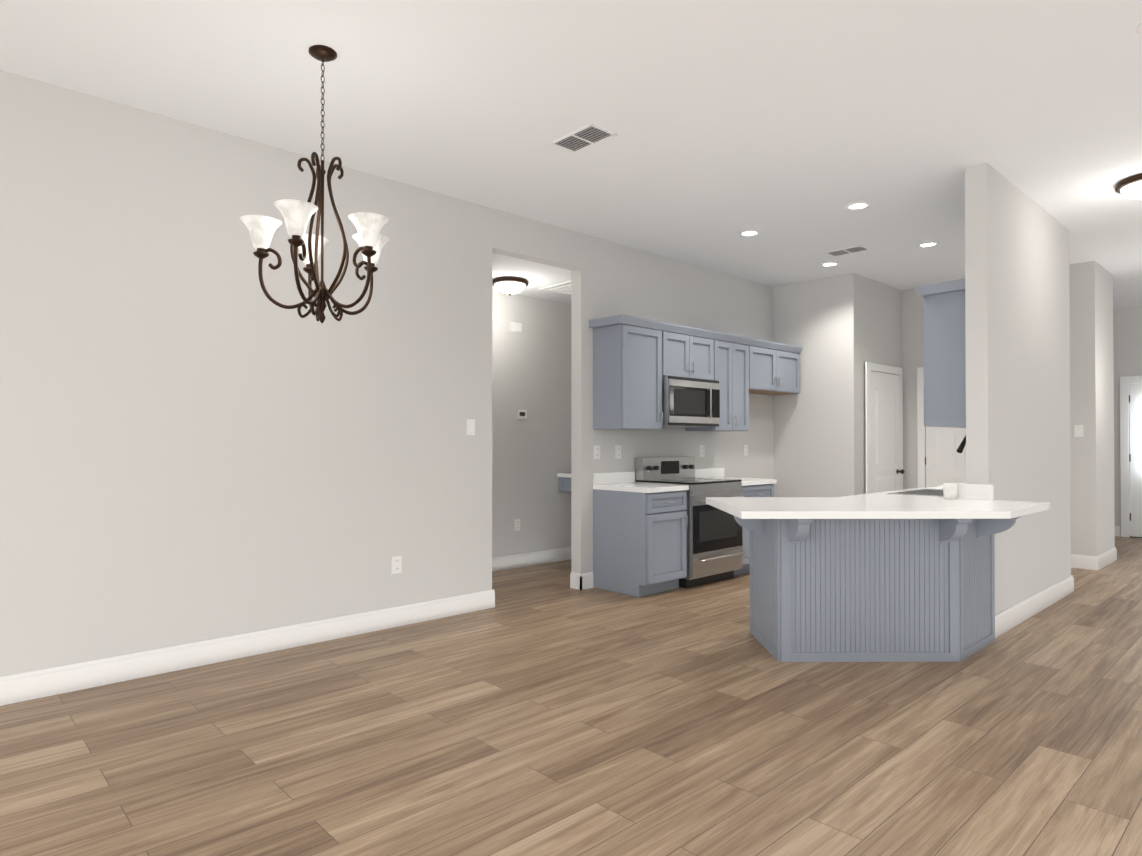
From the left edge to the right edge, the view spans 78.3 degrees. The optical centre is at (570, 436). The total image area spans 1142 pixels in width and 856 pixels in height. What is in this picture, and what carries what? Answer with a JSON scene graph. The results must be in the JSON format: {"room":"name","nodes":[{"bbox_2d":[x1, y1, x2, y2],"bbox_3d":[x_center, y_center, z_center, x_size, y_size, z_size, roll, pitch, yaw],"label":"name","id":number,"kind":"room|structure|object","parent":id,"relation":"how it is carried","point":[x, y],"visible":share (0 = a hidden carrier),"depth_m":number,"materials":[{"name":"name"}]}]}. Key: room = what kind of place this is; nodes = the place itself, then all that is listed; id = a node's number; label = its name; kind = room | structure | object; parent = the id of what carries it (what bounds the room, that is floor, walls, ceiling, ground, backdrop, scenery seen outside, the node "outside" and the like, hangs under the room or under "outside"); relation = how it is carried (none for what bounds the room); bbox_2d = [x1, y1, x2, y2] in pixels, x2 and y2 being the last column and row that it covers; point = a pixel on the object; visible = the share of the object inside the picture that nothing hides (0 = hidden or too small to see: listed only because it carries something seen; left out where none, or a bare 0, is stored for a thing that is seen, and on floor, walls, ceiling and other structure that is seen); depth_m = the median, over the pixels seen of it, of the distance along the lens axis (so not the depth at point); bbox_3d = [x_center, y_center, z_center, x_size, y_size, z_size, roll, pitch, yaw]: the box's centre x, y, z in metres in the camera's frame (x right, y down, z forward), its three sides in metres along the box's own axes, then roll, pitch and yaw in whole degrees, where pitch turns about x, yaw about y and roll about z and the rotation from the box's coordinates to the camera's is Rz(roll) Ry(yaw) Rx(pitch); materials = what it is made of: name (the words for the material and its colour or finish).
{"room":"kitchen","nodes":[
{"label":"kitchen","id":0,"kind":"room"},
{"bbox_2d":[0,536,1141,855],"bbox_3d":[2.112,1.311,2.718,17.300,0.060,10.450,0,-1,-43],"label":"floor","id":1,"kind":"structure","parent":0,"point":[542,710],"depth_m":2.93,"materials":[{"name":"brown wood"}]},
{"bbox_2d":[557,473,570,491],"bbox_3d":[0.710,0.858,7.792,1.816,0.930,0.617,0,-1,-43],"label":"cabinet","id":2,"kind":"object","parent":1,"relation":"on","point":[564,482],"visible":0.15,"depth_m":7.35,"materials":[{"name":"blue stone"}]},
{"bbox_2d":[593,488,687,596],"bbox_3d":[0.592,0.884,6.038,0.520,0.850,0.622,0,-1,-43],"label":"base cabinet","id":3,"kind":"object","parent":1,"relation":"on","point":[639,539],"depth_m":5.84,"materials":[{"name":"grey wood"}]},
{"bbox_2d":[593,484,688,491],"bbox_3d":[0.598,0.439,6.038,0.523,0.040,0.635,0,-1,-43],"label":"countertop","id":4,"kind":"structure","parent":3,"relation":"on","point":[632,487],"depth_m":5.87,"materials":[{"name":"white stone"}]},
{"bbox_2d":[635,457,743,587],"bbox_3d":[1.109,0.754,6.443,0.769,1.115,0.696,0,-1,-43],"label":"range","id":5,"kind":"object","parent":1,"relation":"on","point":[715,553],"visible":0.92,"depth_m":6.24,"materials":[{"name":"silver metal"}]},
{"bbox_2d":[734,484,773,574],"bbox_3d":[1.581,0.891,6.960,0.615,0.850,0.622,0,-1,-43],"label":"base cabinet","id":6,"kind":"object","parent":1,"relation":"on","point":[754,490],"depth_m":6.68,"materials":[{"name":"grey wood"}]},
{"bbox_2d":[705,476,776,487],"bbox_3d":[1.588,0.446,6.961,0.628,0.040,0.635,0,-1,-43],"label":"countertop","id":7,"kind":"structure","parent":6,"relation":"on","point":[745,481],"depth_m":6.83,"materials":[{"name":"white stone"}]},
{"bbox_2d":[735,511,1039,661],"bbox_3d":[2.589,0.875,5.018,3.590,0.850,1.386,0,-1,-43],"label":"kitchen island","id":8,"kind":"object","parent":1,"relation":"on","point":[906,575],"depth_m":4.03,"materials":[{"name":"grey wood"}]},
{"bbox_2d":[706,483,1048,538],"bbox_3d":[2.427,0.430,4.967,3.900,0.040,1.674,0,-1,-43],"label":"island countertop","id":9,"kind":"structure","parent":8,"relation":"on","point":[924,510],"depth_m":4.04,"materials":[{"name":"white stone"}]},
{"bbox_2d":[943,483,957,498],"bbox_3d":[2.466,0.356,4.561,0.088,0.100,0.088,0,-1,-43],"label":"cup","id":10,"kind":"object","parent":9,"relation":"on","point":[950,490],"visible":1,"depth_m":4.53,"materials":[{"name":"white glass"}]},
{"bbox_2d":[957,435,965,452],"bbox_3d":[2.883,0.179,4.979,0.350,0.461,0.168,0,-1,-43],"label":"faucet","id":11,"kind":"object","parent":9,"relation":"on","point":[961,446],"visible":0.08,"depth_m":4.92,"materials":[{"name":"black metal"}]},
{"bbox_2d":[0,70,1141,676],"bbox_3d":[2.053,-0.244,2.677,17.140,3.050,10.450,0,-1,-43],"label":"wall","id":12,"kind":"structure","parent":0,"point":[202,436],"depth_m":4.55,"materials":[{"name":"grey paint"}]},
{"bbox_2d":[391,556,401,573],"bbox_3d":[-1.190,0.879,4.797,0.075,0.118,0.009,0,-1,-43],"label":"outlet","id":13,"kind":"object","parent":12,"relation":"attached to","point":[396,566],"depth_m":4.79,"materials":[{"name":"white plastic"}]},
{"bbox_2d":[466,419,474,434],"bbox_3d":[-0.744,-0.068,5.221,0.075,0.118,0.011,0,-1,-43],"label":"light switch","id":14,"kind":"object","parent":12,"relation":"attached to","point":[470,423],"depth_m":5.21,"materials":[{"name":"white plastic"}]},
{"bbox_2d":[510,322,521,332],"bbox_3d":[-0.551,-1.094,7.046,0.150,0.100,0.016,0,-1,-43],"label":"door chime","id":15,"kind":"object","parent":12,"relation":"attached to","point":[514,327],"depth_m":7.04,"materials":[{"name":"white plastic"}]},
{"bbox_2d":[514,519,519,530],"bbox_3d":[-0.539,0.886,7.045,0.075,0.118,0.009,0,-1,-43],"label":"outlet","id":16,"kind":"object","parent":12,"relation":"attached to","point":[516,521],"depth_m":7.04,"materials":[{"name":"white plastic"}]},
{"bbox_2d":[516,410,526,418],"bbox_3d":[-0.497,-0.222,7.083,0.120,0.090,0.024,0,-1,-43],"label":"thermostat","id":17,"kind":"object","parent":12,"relation":"attached to","point":[520,414],"depth_m":7.07,"materials":[{"name":"white plastic"}]},
{"bbox_2d":[0,526,1119,705],"bbox_3d":[2.002,1.213,2.617,17.000,0.135,10.450,0,-1,-43],"label":"baseboard","id":18,"kind":"structure","parent":12,"relation":"attached to","point":[26,686],"depth_m":4.33,"materials":[{"name":"white wood"}]},
{"bbox_2d":[594,446,599,458],"bbox_3d":[0.228,0.140,6.126,0.075,0.118,0.009,0,-1,-43],"label":"outlet","id":19,"kind":"object","parent":12,"relation":"attached to","point":[596,448],"depth_m":6.12,"materials":[{"name":"white plastic"}]},
{"bbox_2d":[615,445,620,458],"bbox_3d":[0.426,0.141,6.310,0.075,0.118,0.009,0,-1,-43],"label":"outlet","id":20,"kind":"object","parent":12,"relation":"attached to","point":[617,447],"depth_m":6.30,"materials":[{"name":"white plastic"}]},
{"bbox_2d":[589,314,664,429],"bbox_3d":[0.499,-0.533,6.147,0.518,0.944,0.352,0,-1,-43],"label":"upper cabinet","id":21,"kind":"object","parent":12,"relation":"attached to","point":[635,359],"depth_m":6.00,"materials":[{"name":"grey wood"}]},
{"bbox_2d":[593,468,723,483],"bbox_3d":[0.903,0.374,6.742,1.930,0.100,0.022,0,-1,-43],"label":"backsplash","id":22,"kind":"structure","parent":12,"relation":"attached to","point":[609,477],"depth_m":6.33,"materials":[{"name":"white stone"}]},
{"bbox_2d":[665,322,716,379],"bbox_3d":[0.972,-0.766,6.590,0.766,0.470,0.352,0,-1,-43],"label":"upper cabinet","id":23,"kind":"object","parent":12,"relation":"attached to","point":[690,352],"depth_m":6.46,"materials":[{"name":"grey wood"}]},
{"bbox_2d":[662,376,719,426],"bbox_3d":[1.008,-0.311,6.547,0.758,0.437,0.459,0,-1,-43],"label":"microwave","id":24,"kind":"object","parent":23,"relation":"attached to","point":[690,402],"visible":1,"depth_m":6.36,"materials":[{"name":"silver metal"}]},
{"bbox_2d":[700,445,704,456],"bbox_3d":[1.340,0.148,7.163,0.075,0.118,0.009,0,-1,-43],"label":"outlet","id":25,"kind":"object","parent":12,"relation":"attached to","point":[702,447],"depth_m":7.16,"materials":[{"name":"white plastic"}]},
{"bbox_2d":[685,332,752,431],"bbox_3d":[1.473,-0.526,7.055,0.596,0.944,0.352,0,-1,-43],"label":"upper cabinet","id":26,"kind":"object","parent":12,"relation":"attached to","point":[734,352],"depth_m":6.94,"materials":[{"name":"grey wood"}]},
{"bbox_2d":[743,445,747,455],"bbox_3d":[1.918,0.153,7.701,0.075,0.118,0.009,0,-1,-43],"label":"outlet","id":27,"kind":"object","parent":12,"relation":"attached to","point":[745,447],"depth_m":7.69,"materials":[{"name":"white plastic"}]},
{"bbox_2d":[753,338,800,394],"bbox_3d":[2.066,-0.736,7.610,1.018,0.514,0.352,0,-1,-43],"label":"upper cabinet","id":28,"kind":"object","parent":12,"relation":"attached to","point":[776,366],"depth_m":7.48,"materials":[{"name":"grey wood"}]},
{"bbox_2d":[865,362,904,493],"bbox_3d":[3.543,0.263,7.834,0.942,2.121,0.093,0,-1,-43],"label":"door","id":29,"kind":"structure","parent":12,"relation":"attached to","point":[885,471],"depth_m":7.82,"materials":[{"name":"white wood"}]},
{"bbox_2d":[916,279,965,427],"bbox_3d":[3.227,-0.566,5.460,1.750,1.000,0.384,0,-1,-43],"label":"upper cabinet","id":30,"kind":"object","parent":12,"relation":"attached to","point":[944,347],"visible":0.48,"depth_m":4.91,"materials":[{"name":"grey wood"}]},
{"bbox_2d":[917,367,965,487],"bbox_3d":[4.302,0.262,7.744,0.093,2.121,0.942,0,-1,-43],"label":"door frame","id":31,"kind":"structure","parent":12,"relation":"attached to","point":[941,460],"depth_m":7.96,"materials":[{"name":"white wood"}]},
{"bbox_2d":[962,483,993,498],"bbox_3d":[3.336,0.362,5.305,2.112,0.100,0.024,0,-1,-43],"label":"backsplash","id":32,"kind":"structure","parent":12,"relation":"attached to","point":[968,490],"depth_m":4.51,"materials":[{"name":"white stone"}]},
{"bbox_2d":[1074,425,1083,436],"bbox_3d":[5.073,-0.053,7.009,0.011,0.118,0.075,0,-1,-43],"label":"light switch","id":33,"kind":"object","parent":12,"relation":"attached to","point":[1078,429],"depth_m":7.01,"materials":[{"name":"white plastic"}]},
{"bbox_2d":[1120,376,1141,537],"bbox_3d":[7.721,0.268,8.990,0.154,2.130,1.080,0,-1,-43],"label":"door","id":34,"kind":"structure","parent":12,"relation":"attached to","point":[1131,510],"depth_m":9.29,"materials":[{"name":"white wood"}]},
{"bbox_2d":[0,0,1141,308],"bbox_3d":[2.112,-1.669,2.743,17.300,0.400,10.450,0,-1,-43],"label":"ceiling","id":35,"kind":"structure","parent":0,"point":[790,130],"depth_m":3.71,"materials":[{"name":"white paint"}]},
{"bbox_2d":[240,45,389,322],"bbox_3d":[-1.136,-1.139,3.238,0.662,1.250,0.667,0,-1,-43],"label":"chandelier","id":36,"kind":"object","parent":35,"relation":"hanging from","point":[368,237],"visible":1,"depth_m":3.16,"materials":[{"name":"brown metal"}]},
{"bbox_2d":[492,276,528,294],"bbox_3d":[-0.563,-1.368,6.474,0.346,0.140,0.346,0,-1,-43],"label":"light","id":37,"kind":"object","parent":35,"relation":"attached to","point":[509,285],"visible":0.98,"depth_m":6.37,"materials":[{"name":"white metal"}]},
{"bbox_2d":[539,281,570,295],"bbox_3d":[0.223,-1.428,6.893,0.900,0.012,0.600,0,-1,-43],"label":"ceiling vent","id":38,"kind":"object","parent":35,"relation":"in","point":[564,288],"visible":0.23,"depth_m":6.76,"materials":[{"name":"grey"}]},
{"bbox_2d":[549,123,616,153],"bbox_3d":[0.070,-1.754,4.142,0.210,0.006,0.360,0,-1,-43],"label":"ceiling vent","id":39,"kind":"object","parent":35,"relation":"in","point":[584,137],"visible":1,"depth_m":4.13,"materials":[{"name":"white metal"}]},
{"bbox_2d":[738,229,760,235],"bbox_3d":[1.525,-1.736,5.997,0.186,0.012,0.186,0,-1,-43],"label":"recessed light","id":40,"kind":"object","parent":35,"relation":"in","point":[751,232],"visible":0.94,"depth_m":5.98,"materials":[{"name":"white plastic"}]},
{"bbox_2d":[820,261,839,266],"bbox_3d":[2.598,-1.727,7.046,0.186,0.012,0.186,0,-1,-43],"label":"recessed light","id":41,"kind":"object","parent":35,"relation":"in","point":[830,263],"visible":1,"depth_m":7.03,"materials":[{"name":"white plastic"}]},
{"bbox_2d":[824,245,870,256],"bbox_3d":[2.589,-1.734,6.572,0.210,0.006,0.360,0,-1,-43],"label":"ceiling vent","id":42,"kind":"object","parent":35,"relation":"in","point":[848,250],"visible":1,"depth_m":6.57,"materials":[{"name":"white metal"}]},
{"bbox_2d":[845,201,870,209],"bbox_3d":[2.169,-1.741,5.306,0.186,0.012,0.186,0,-1,-43],"label":"recessed light","id":43,"kind":"object","parent":35,"relation":"in","point":[858,205],"visible":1,"depth_m":5.30,"materials":[{"name":"white plastic"}]},
{"bbox_2d":[917,241,939,246],"bbox_3d":[3.228,-1.733,6.341,0.186,0.012,0.186,0,-1,-43],"label":"recessed light","id":44,"kind":"object","parent":35,"relation":"in","point":[929,244],"visible":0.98,"depth_m":6.32,"materials":[{"name":"white plastic"}]},
{"bbox_2d":[1115,173,1141,199],"bbox_3d":[3.955,-1.682,4.784,0.396,0.140,0.396,0,-1,-43],"label":"light","id":45,"kind":"object","parent":35,"relation":"attached to","point":[1130,187],"visible":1,"depth_m":4.77,"materials":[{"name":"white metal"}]},
{"bbox_2d":[1137,23,1141,34],"bbox_3d":[2.527,-1.760,2.987,0.186,0.012,0.186,0,-1,-43],"label":"recessed light","id":46,"kind":"object","parent":35,"relation":"in","point":[1139,29],"visible":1,"depth_m":3.03,"materials":[{"name":"white plastic"}]}
]}

